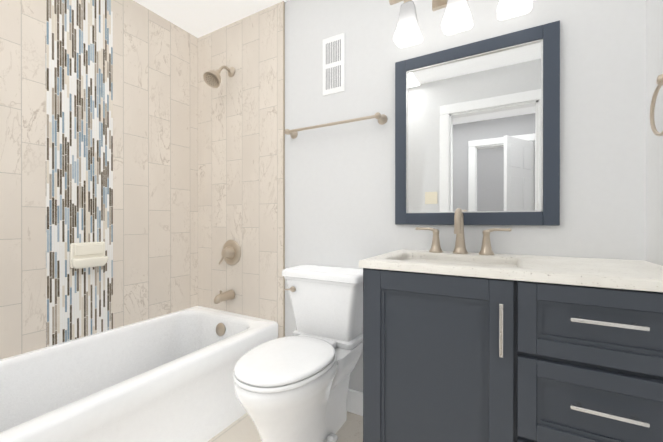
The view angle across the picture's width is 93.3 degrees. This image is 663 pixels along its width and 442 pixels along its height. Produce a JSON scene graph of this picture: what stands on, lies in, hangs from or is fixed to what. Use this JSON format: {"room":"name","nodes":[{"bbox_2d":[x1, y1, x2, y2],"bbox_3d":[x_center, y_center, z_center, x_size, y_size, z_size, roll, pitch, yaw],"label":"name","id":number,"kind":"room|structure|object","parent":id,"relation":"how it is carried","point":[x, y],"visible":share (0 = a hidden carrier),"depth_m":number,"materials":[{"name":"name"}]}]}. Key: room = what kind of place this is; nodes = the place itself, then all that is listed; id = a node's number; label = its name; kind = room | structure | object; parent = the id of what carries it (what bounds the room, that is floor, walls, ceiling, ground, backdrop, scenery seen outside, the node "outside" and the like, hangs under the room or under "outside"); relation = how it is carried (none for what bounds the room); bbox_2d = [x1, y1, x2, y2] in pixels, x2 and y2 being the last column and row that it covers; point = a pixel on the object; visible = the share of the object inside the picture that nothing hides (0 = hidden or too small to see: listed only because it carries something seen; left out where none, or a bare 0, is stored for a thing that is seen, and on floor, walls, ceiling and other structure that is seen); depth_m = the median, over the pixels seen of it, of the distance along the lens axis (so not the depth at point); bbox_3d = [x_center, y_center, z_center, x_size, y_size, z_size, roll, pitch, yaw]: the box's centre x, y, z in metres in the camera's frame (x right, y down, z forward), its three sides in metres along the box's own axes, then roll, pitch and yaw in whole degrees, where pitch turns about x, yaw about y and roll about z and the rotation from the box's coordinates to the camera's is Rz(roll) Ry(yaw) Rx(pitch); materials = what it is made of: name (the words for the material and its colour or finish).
{"room":"bathroom","nodes":[
{"label":"bathroom","id":0,"kind":"room"},
{"bbox_2d":[133,0,287,37],"bbox_3d":[-0.826,-1.366,-0.445,4.200,0.060,4.840,0,0,30],"label":"ceiling","id":1,"kind":"structure","parent":0,"point":[198,18],"depth_m":2.00,"materials":[{"name":"paint"}]},
{"bbox_2d":[208,411,362,441],"bbox_3d":[-0.326,1.061,1.024,2.625,0.060,1.800,0,0,30],"label":"floor","id":2,"kind":"structure","parent":0,"point":[243,428],"depth_m":1.53,"materials":[{"name":"tile"}]},
{"bbox_2d":[0,306,277,441],"bbox_3d":[-1.027,0.825,1.444,0.760,0.410,1.530,0,0,30],"label":"bathtub","id":3,"kind":"object","parent":2,"relation":"on","point":[166,377],"visible":0.96,"depth_m":1.48,"materials":[{"name":"ceramic"}]},
{"bbox_2d":[233,265,362,441],"bbox_3d":[-0.143,0.643,1.431,0.448,0.775,0.690,0,0,30],"label":"toilet","id":4,"kind":"object","parent":2,"relation":"on","point":[294,388],"visible":1,"depth_m":1.40,"materials":[{"name":"ceramic"}]},
{"bbox_2d":[359,208,662,441],"bbox_3d":[0.602,0.489,1.107,0.891,1.085,0.533,0,0,30],"label":"bathroom vanity","id":5,"kind":"object","parent":2,"relation":"on","point":[484,344],"visible":1,"depth_m":0.90,"materials":[{"name":"paint"}]},
{"bbox_2d":[359,249,662,291],"bbox_3d":[0.608,0.191,1.118,0.891,0.100,0.507,0,0,30],"label":"countertop","id":6,"kind":"structure","parent":5,"relation":"on","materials":[{"name":"stone"}]},
{"bbox_2d":[415,208,510,254],"bbox_3d":[0.543,0.043,1.332,0.386,0.194,0.127,0,0,30],"label":"faucet","id":7,"kind":"object","parent":6,"relation":"on","point":[460,248],"depth_m":1.34,"materials":[{"name":"beige metal"}]},
{"bbox_2d":[285,0,645,392],"bbox_3d":[0.094,-0.155,1.761,2.625,2.370,0.100,0,0,30],"label":"wall","id":8,"kind":"structure","parent":0,"point":[339,195],"depth_m":1.51,"materials":[{"name":"paint"}]},
{"bbox_2d":[198,1,282,337],"bbox_3d":[-0.635,-0.156,2.110,0.788,2.370,0.012,0,0,30],"label":"wall tile","id":9,"kind":"structure","parent":8,"relation":"attached to","point":[240,157],"depth_m":2.07,"materials":[{"name":"tile"}]},
{"bbox_2d":[203,65,234,87],"bbox_3d":[-0.723,-0.950,2.028,0.107,0.190,0.216,0,0,30],"label":"shower head","id":10,"kind":"object","parent":9,"relation":"attached to","point":[212,78],"visible":1,"depth_m":1.99},
{"bbox_2d":[214,289,234,303],"bbox_3d":[-0.714,0.493,2.065,0.068,0.080,0.144,0,0,30],"label":"tub spout","id":11,"kind":"object","parent":9,"relation":"attached to","point":[224,296],"visible":1,"depth_m":2.05,"materials":[{"name":"silver metal"}]},
{"bbox_2d":[219,240,240,264],"bbox_3d":[-0.696,0.214,2.097,0.172,0.172,0.072,0,0,30],"label":"shower valve","id":12,"kind":"object","parent":9,"relation":"attached to","point":[231,253],"visible":1,"depth_m":2.09,"materials":[{"name":"silver metal"}]},
{"bbox_2d":[283,1,284,336],"bbox_3d":[-0.291,-0.155,1.914,0.004,2.370,0.013,0,0,30],"label":"trim","id":13,"kind":"structure","parent":8,"relation":"attached to","point":[283,166],"depth_m":1.91,"materials":[{"name":"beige metal"}]},
{"bbox_2d":[323,33,344,95],"bbox_3d":[0.011,-0.870,1.744,0.141,0.320,0.008,0,0,30],"label":"air vent","id":14,"kind":"object","parent":8,"relation":"in","point":[333,64],"visible":1,"depth_m":1.74,"materials":[{"name":"white metal"}]},
{"bbox_2d":[284,112,386,138],"bbox_3d":[-0.001,-0.520,1.709,0.612,0.052,0.082,0,0,30],"label":"towel rail","id":15,"kind":"object","parent":8,"relation":"attached to","point":[382,120],"visible":1,"depth_m":1.65,"materials":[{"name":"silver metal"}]},
{"bbox_2d":[389,0,532,47],"bbox_3d":[0.546,-0.973,1.355,0.600,0.272,0.155,0,0,30],"label":"sconce","id":16,"kind":"object","parent":8,"relation":"attached to","point":[457,17],"visible":1,"depth_m":1.39,"materials":[{"name":"white glass"}]},
{"bbox_2d":[395,20,559,225],"bbox_3d":[0.609,-0.384,1.396,0.664,0.802,0.023,0,0,30],"label":"mirror","id":17,"kind":"object","parent":8,"relation":"attached to","point":[477,132],"visible":0.98,"depth_m":1.37,"materials":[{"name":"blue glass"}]},
{"bbox_2d":[646,0,662,265],"bbox_3d":[0.747,-0.153,0.354,0.100,2.370,1.700,0,0,30],"label":"wall","id":18,"kind":"structure","parent":0,"point":[654,142],"depth_m":1.05,"materials":[{"name":"paint"}]},
{"bbox_2d":[650,74,662,135],"bbox_3d":[0.958,-0.337,0.884,0.056,0.186,0.156,0,0,30],"label":"towel ring","id":19,"kind":"object","parent":18,"relation":"attached to","point":[659,81],"visible":1,"depth_m":0.93,"materials":[{"name":"silver metal"}]},
{"bbox_3d":[-1.448,-0.155,1.601,0.100,2.370,1.700,0,0,30],"label":"wall","id":20,"kind":"structure","parent":0,"visible":0},
{"bbox_2d":[46,0,112,346],"bbox_3d":[-1.340,-0.155,1.678,0.012,2.370,0.300,0,0,30],"label":"wall tile","id":21,"kind":"structure","parent":20,"relation":"attached to","point":[79,124],"depth_m":1.66,"materials":[{"name":"multicoloured tile"}]},
{"bbox_2d":[70,242,107,268],"bbox_3d":[-1.294,0.181,1.681,0.066,0.132,0.160,0,0,30],"label":"soap dish","id":22,"kind":"object","parent":21,"relation":"attached to","point":[87,254],"visible":1,"depth_m":1.67,"materials":[{"name":"ceramic"}]},
{"bbox_2d":[0,0,197,359],"bbox_3d":[-1.375,-0.155,1.617,0.012,2.370,1.600,0,0,30],"label":"wall tile","id":23,"kind":"structure","parent":20,"relation":"attached to","point":[155,164],"depth_m":1.88,"materials":[{"name":"tile"}]},
{"bbox_3d":[-1.246,-0.150,-1.181,4.200,2.370,3.140,0,0,30],"label":"wall","id":24,"kind":"structure","parent":0,"visible":0},
{"bbox_2d":[347,388,362,415],"bbox_3d":[0.028,0.970,1.733,0.733,0.120,0.016,0,0,30],"label":"baseboard","id":25,"kind":"structure","parent":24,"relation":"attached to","point":[354,401],"depth_m":1.66,"materials":[{"name":"white wood"}]}
]}

